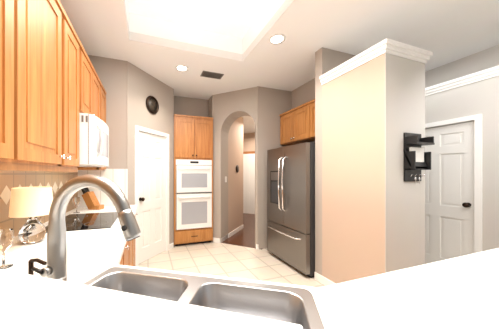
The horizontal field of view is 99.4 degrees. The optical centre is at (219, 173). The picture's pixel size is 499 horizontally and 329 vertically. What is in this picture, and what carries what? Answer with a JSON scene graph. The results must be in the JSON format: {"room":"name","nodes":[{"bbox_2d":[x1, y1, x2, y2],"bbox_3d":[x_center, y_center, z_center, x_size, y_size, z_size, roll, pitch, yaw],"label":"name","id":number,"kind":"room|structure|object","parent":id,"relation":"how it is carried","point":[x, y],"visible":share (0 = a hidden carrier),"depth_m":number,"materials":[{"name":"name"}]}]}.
{"room":"kitchen","nodes":[
{"label":"kitchen","id":0,"kind":"room"},
{"bbox_2d":[78,55,127,206],"bbox_3d":[-1.631,-0.110,2.852,0.705,2.920,0.106,0,0,-19],"label":"wall","id":1,"kind":"structure","parent":0,"point":[111,73],"depth_m":2.87,"materials":[{"name":"beige paint"}]},
{"bbox_2d":[126,61,173,243],"bbox_3d":[-1.120,-0.110,3.418,0.100,2.920,1.064,0,0,24],"label":"wall","id":2,"kind":"structure","parent":0,"point":[142,85],"depth_m":3.25,"materials":[{"name":"beige paint"}]},
{"bbox_2d":[139,131,164,263],"bbox_3d":[-1.108,0.352,3.400,0.468,1.987,0.513,0,0,-19],"label":"pantry door","id":3,"kind":"structure","parent":2,"relation":"in","point":[152,193],"depth_m":3.38,"materials":[{"name":"white wood"}]},
{"bbox_2d":[135,125,168,266],"bbox_3d":[-1.115,0.321,3.410,0.116,2.058,0.775,0,0,24],"label":"door frame","id":4,"kind":"structure","parent":2,"relation":"attached to","point":[149,131],"depth_m":3.30,"materials":[{"name":"white wood"}]},
{"bbox_2d":[146,96,158,113],"bbox_3d":[-1.074,-1.105,3.357,0.033,0.286,0.286,0,0,24],"label":"wall clock","id":5,"kind":"object","parent":2,"relation":"attached to","point":[152,105],"visible":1,"depth_m":3.35,"materials":[{"name":"brown metal"}]},
{"bbox_2d":[174,96,207,116],"bbox_3d":[-0.622,-0.110,4.375,0.960,2.920,0.100,0,0,-19],"label":"wall","id":6,"kind":"structure","parent":0,"point":[190,106],"depth_m":4.33,"materials":[{"name":"beige paint"}]},
{"bbox_2d":[208,95,212,241],"bbox_3d":[-0.168,-0.110,4.375,0.100,2.920,0.395,0,0,-19],"label":"wall","id":7,"kind":"structure","parent":0,"point":[210,107],"depth_m":4.30,"materials":[{"name":"beige paint"}]},
{"bbox_2d":[137,213,324,287],"bbox_3d":[0.448,1.373,3.743,5.275,0.054,9.992,0,0,-19],"label":"floor","id":8,"kind":"structure","parent":0,"point":[225,260],"depth_m":3.24,"materials":[{"name":"tile"}]},
{"bbox_2d":[119,242,126,265],"bbox_3d":[-0.967,0.911,1.240,0.706,0.876,0.518,0,0,-19],"label":"base cabinet","id":9,"kind":"object","parent":8,"relation":"on","point":[123,261],"depth_m":1.51,"materials":[{"name":"brown wood"}]},
{"bbox_2d":[127,241,130,265],"bbox_3d":[-1.104,0.911,1.638,0.706,0.876,0.576,0,0,-19],"label":"base cabinet","id":10,"kind":"object","parent":8,"relation":"on","point":[128,257],"depth_m":1.89,"materials":[{"name":"brown wood"}]},
{"bbox_2d":[131,239,134,265],"bbox_3d":[-1.250,0.911,2.064,0.706,0.876,0.576,0,0,-19],"label":"base cabinet","id":11,"kind":"object","parent":8,"relation":"on","point":[132,241],"depth_m":2.45,"materials":[{"name":"brown wood"}]},
{"bbox_2d":[174,114,212,245],"bbox_3d":[-0.534,0.125,4.116,0.750,2.450,0.436,0,0,-19],"label":"tall cabinet","id":12,"kind":"object","parent":8,"relation":"on","point":[193,179],"visible":1,"depth_m":3.95,"materials":[{"name":"brown wood"}]},
{"bbox_2d":[267,142,314,277],"bbox_3d":[1.221,0.470,3.212,0.727,1.760,0.925,0,0,-19],"label":"fridge","id":13,"kind":"object","parent":8,"relation":"on","point":[291,205],"visible":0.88,"depth_m":2.93,"materials":[{"name":"silver metal"}]},
{"bbox_2d":[213,87,256,243],"bbox_3d":[0.356,-0.110,4.130,0.928,2.920,0.360,0,0,26],"label":"wall","id":14,"kind":"structure","parent":0,"point":[229,108],"depth_m":4.13,"materials":[{"name":"beige paint"}]},
{"bbox_2d":[228,116,254,233],"bbox_3d":[-0.220,-0.050,6.258,4.005,2.800,2.940,0,0,26],"label":"wall","id":15,"kind":"structure","parent":0,"point":[241,137],"depth_m":4.90,"materials":[{"name":"beige paint"}]},
{"bbox_2d":[225,165,238,181],"bbox_3d":[0.275,-0.020,4.612,0.012,0.380,0.750,0,0,26],"label":"mirror","id":16,"kind":"object","parent":15,"relation":"attached to","point":[237,168],"visible":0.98,"depth_m":4.81,"materials":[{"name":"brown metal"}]},
{"bbox_2d":[213,225,258,248],"bbox_3d":[0.327,1.305,4.390,1.039,0.090,1.441,0,0,-19],"label":"baseboard","id":17,"kind":"structure","parent":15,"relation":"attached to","point":[219,240],"depth_m":4.35,"materials":[{"name":"white wood"}]},
{"bbox_2d":[243,151,254,213],"bbox_3d":[1.087,0.290,7.120,0.708,2.120,0.715,0,0,-19],"label":"door","id":18,"kind":"structure","parent":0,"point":[248,182],"depth_m":7.13,"materials":[{"name":"white wood"}]},
{"bbox_2d":[255,86,290,248],"bbox_3d":[1.047,-0.110,3.937,0.825,2.920,0.100,0,0,-19],"label":"wall","id":19,"kind":"structure","parent":0,"point":[273,104],"depth_m":3.81,"materials":[{"name":"beige paint"}]},
{"bbox_2d":[60,0,498,99],"bbox_3d":[0.509,-1.620,3.293,5.100,0.100,9.100,0,0,-19],"label":"ceiling","id":20,"kind":"structure","parent":0,"point":[446,31],"depth_m":2.45,"materials":[{"name":"paint"}]},
{"bbox_2d":[175,65,187,71],"bbox_3d":[-0.563,-1.566,3.111,0.190,0.008,0.190,0,0,-19],"label":"recessed light","id":21,"kind":"object","parent":20,"relation":"in","point":[182,68],"visible":1,"depth_m":3.11,"materials":[{"name":"white"}]},
{"bbox_2d":[125,0,284,53],"bbox_3d":[0.286,-1.805,0.769,1.560,0.270,4.170,0,0,-19],"label":"skylight","id":22,"kind":"object","parent":20,"relation":"in","point":[236,26],"visible":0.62,"depth_m":2.53,"materials":[{"name":"glass"}]},
{"bbox_2d":[200,71,223,78],"bbox_3d":[-0.127,-1.564,3.329,0.340,0.010,0.180,0,0,-19],"label":"ceiling vent","id":23,"kind":"object","parent":20,"relation":"in","point":[211,75],"visible":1,"depth_m":3.32,"materials":[{"name":"grey metal"}]},
{"bbox_2d":[269,34,285,44],"bbox_3d":[0.664,-1.566,2.442,0.190,0.008,0.190,0,0,-19],"label":"recessed light","id":24,"kind":"object","parent":20,"relation":"in","point":[274,39],"visible":1,"depth_m":2.44,"materials":[{"name":"white"}]},
{"bbox_2d":[291,78,314,141],"bbox_3d":[1.615,-0.110,3.400,0.100,2.920,1.285,0,0,-19],"label":"wall","id":25,"kind":"structure","parent":0,"point":[303,94],"depth_m":3.68,"materials":[{"name":"beige paint"}]},
{"bbox_2d":[279,99,314,144],"bbox_3d":[1.405,-0.820,3.389,0.296,0.560,1.162,0,0,-19],"label":"upper cabinet","id":26,"kind":"object","parent":25,"relation":"attached to","point":[297,125],"visible":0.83,"depth_m":3.41,"materials":[{"name":"brown wood"}]},
{"bbox_2d":[315,47,354,274],"bbox_3d":[1.549,-0.110,2.759,0.640,2.920,0.115,0,0,-19],"label":"wall","id":27,"kind":"structure","parent":0,"point":[326,60],"depth_m":2.66,"materials":[{"name":"beige paint"}]},
{"bbox_2d":[314,38,432,285],"bbox_3d":[1.640,0.075,2.381,0.657,2.550,0.890,0,0,-19],"label":"wall","id":28,"kind":"structure","parent":0,"point":[373,201],"depth_m":2.06,"materials":[{"name":"beige paint"}]},
{"bbox_2d":[403,133,434,183],"bbox_3d":[1.863,-0.147,1.980,0.260,0.485,0.126,0,0,-19],"label":"organizer","id":29,"kind":"object","parent":28,"relation":"attached to","point":[417,159],"visible":1,"depth_m":1.98,"materials":[{"name":"black plastic"}]},
{"bbox_2d":[425,65,498,250],"bbox_3d":[2.917,0.075,3.326,0.345,2.550,7.600,0,0,-19],"label":"wall","id":30,"kind":"structure","parent":0,"point":[472,94],"depth_m":2.45,"materials":[{"name":"paint"}]},
{"bbox_2d":[425,121,473,263],"bbox_3d":[2.945,0.352,2.886,0.107,1.987,0.756,0,0,-19],"label":"door","id":31,"kind":"structure","parent":30,"relation":"in","point":[449,204],"depth_m":2.75,"materials":[{"name":"white wood"}]},
{"bbox_2d":[425,114,481,252],"bbox_3d":[3.068,0.321,2.928,0.316,2.058,0.886,0,0,-19],"label":"door frame","id":32,"kind":"structure","parent":30,"relation":"attached to","point":[477,119],"depth_m":2.50,"materials":[{"name":"white wood"}]},
{"bbox_2d":[425,45,498,87],"bbox_3d":[3.146,-0.110,3.404,0.100,2.920,7.600,0,0,-19],"label":"wall","id":33,"kind":"structure","parent":0,"point":[477,62],"depth_m":2.83,"materials":[{"name":"paint"}]},
{"bbox_3d":[-0.492,0.826,0.467,1.104,1.048,0.885,0,0,-19],"label":"wall","id":34,"kind":"structure","parent":0,"visible":0},
{"bbox_2d":[0,269,302,328],"bbox_3d":[-0.569,0.280,0.351,1.365,0.040,0.420,0,0,16],"label":"bar ledge","id":35,"kind":"object","parent":34,"relation":"on","point":[27,301],"visible":1,"depth_m":0.40,"materials":[{"name":"white"}]},
{"bbox_3d":[-1.143,-0.110,0.496,0.100,2.920,4.880,0,0,-19],"label":"wall","id":36,"kind":"structure","parent":0,"visible":0},
{"bbox_2d":[0,0,31,167],"bbox_3d":[-0.867,-0.575,0.376,0.336,1.050,1.113,0,0,-19],"label":"upper cabinet","id":37,"kind":"object","parent":36,"relation":"attached to","point":[15,15],"depth_m":0.90,"materials":[{"name":"brown wood"}]},
{"bbox_2d":[0,170,77,236],"bbox_3d":[-1.335,0.190,1.223,0.008,0.480,3.180,0,0,-19],"label":"backsplash","id":38,"kind":"structure","parent":36,"relation":"attached to","point":[55,181],"depth_m":1.54,"materials":[{"name":"beige tile"}]},
{"bbox_2d":[32,0,67,167],"bbox_3d":[-1.103,-0.575,1.065,0.336,1.050,0.626,0,0,-19],"label":"upper cabinet","id":39,"kind":"object","parent":36,"relation":"attached to","point":[51,87],"depth_m":1.20,"materials":[{"name":"brown wood"}]},
{"bbox_2d":[68,18,83,167],"bbox_3d":[-1.257,-0.575,1.513,0.336,1.050,0.444,0,0,-19],"label":"upper cabinet","id":40,"kind":"object","parent":36,"relation":"attached to","point":[75,47],"depth_m":1.61,"materials":[{"name":"brown wood"}]},
{"bbox_2d":[64,81,105,171],"bbox_3d":[-1.623,-0.575,2.581,0.336,1.050,0.417,0,0,-19],"label":"upper cabinet","id":41,"kind":"object","parent":36,"relation":"attached to","point":[102,91],"depth_m":2.53,"materials":[{"name":"brown wood"}]},
{"bbox_2d":[84,49,99,117],"bbox_3d":[-1.442,-0.812,2.053,0.336,0.575,0.754,0,0,-19],"label":"upper cabinet","id":42,"kind":"object","parent":36,"relation":"attached to","point":[91,79],"depth_m":2.06,"materials":[{"name":"brown wood"}]},
{"bbox_2d":[78,113,108,166],"bbox_3d":[-1.368,-0.295,2.077,0.491,0.430,0.754,0,0,-19],"label":"microwave","id":43,"kind":"object","parent":42,"relation":"attached to","point":[93,140],"visible":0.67,"depth_m":1.80,"materials":[{"name":"white plastic"},{"name":"black glass"}]},
{"bbox_2d":[0,205,498,328],"bbox_3d":[0.183,0.450,1.676,3.166,0.040,3.292,0,0,-19],"label":"countertop","id":44,"kind":"structure","parent":36,"relation":"attached to","point":[461,292],"depth_m":0.80,"materials":[{"name":"white"}]},
{"bbox_2d":[0,229,13,268],"bbox_3d":[-0.998,0.345,0.969,0.071,0.169,0.071,0,0,-28],"label":"wine glass","id":45,"kind":"object","parent":44,"relation":"on","point":[6,238],"depth_m":0.96,"materials":[{"name":"clear glass"}]},
{"bbox_2d":[8,187,52,243],"bbox_3d":[-1.185,0.257,1.328,0.216,0.344,0.216,0,0,-19],"label":"lamp","id":46,"kind":"object","parent":44,"relation":"on","point":[31,203],"visible":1,"depth_m":1.27,"materials":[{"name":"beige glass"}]},
{"bbox_2d":[28,258,45,274],"bbox_3d":[-0.696,0.374,0.796,0.083,0.111,0.063,0,0,-19],"label":"soap dispenser","id":47,"kind":"object","parent":44,"relation":"on","point":[31,264],"visible":0.48,"depth_m":0.79,"materials":[{"name":"brown metal"}]},
{"bbox_2d":[73,197,79,212],"bbox_3d":[-1.592,0.345,2.330,0.071,0.169,0.071,0,0,-28],"label":"wine glass","id":48,"kind":"object","parent":44,"relation":"on","point":[76,200],"depth_m":2.31,"materials":[{"name":"clear glass"}]},
{"bbox_2d":[45,212,117,232],"bbox_3d":[-1.225,0.426,1.938,0.500,0.007,0.740,0,0,-19],"label":"cooktop","id":49,"kind":"object","parent":44,"relation":"in","point":[85,221],"visible":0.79,"depth_m":1.87,"materials":[{"name":"black glass"}]},
{"bbox_2d":[31,174,140,280],"bbox_3d":[-0.469,0.215,0.742,0.361,0.429,0.232,0,0,-19],"label":"faucet","id":50,"kind":"object","parent":44,"relation":"on","point":[56,266],"visible":0.88,"depth_m":0.75,"materials":[{"name":"silver metal"}]},
{"bbox_2d":[81,188,103,209],"bbox_3d":[-1.576,0.291,2.579,0.259,0.277,0.100,0,0,6],"label":"knife block","id":51,"kind":"object","parent":44,"relation":"on","point":[91,200],"visible":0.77,"depth_m":2.54,"materials":[{"name":"brown wood"}]},
{"bbox_2d":[83,267,324,328],"bbox_3d":[-0.127,0.522,0.675,0.856,0.195,0.408,0,0,13],"label":"sink","id":52,"kind":"object","parent":44,"relation":"in","point":[294,305],"visible":0.58,"depth_m":0.80,"materials":[{"name":"silver metal"}]}
]}

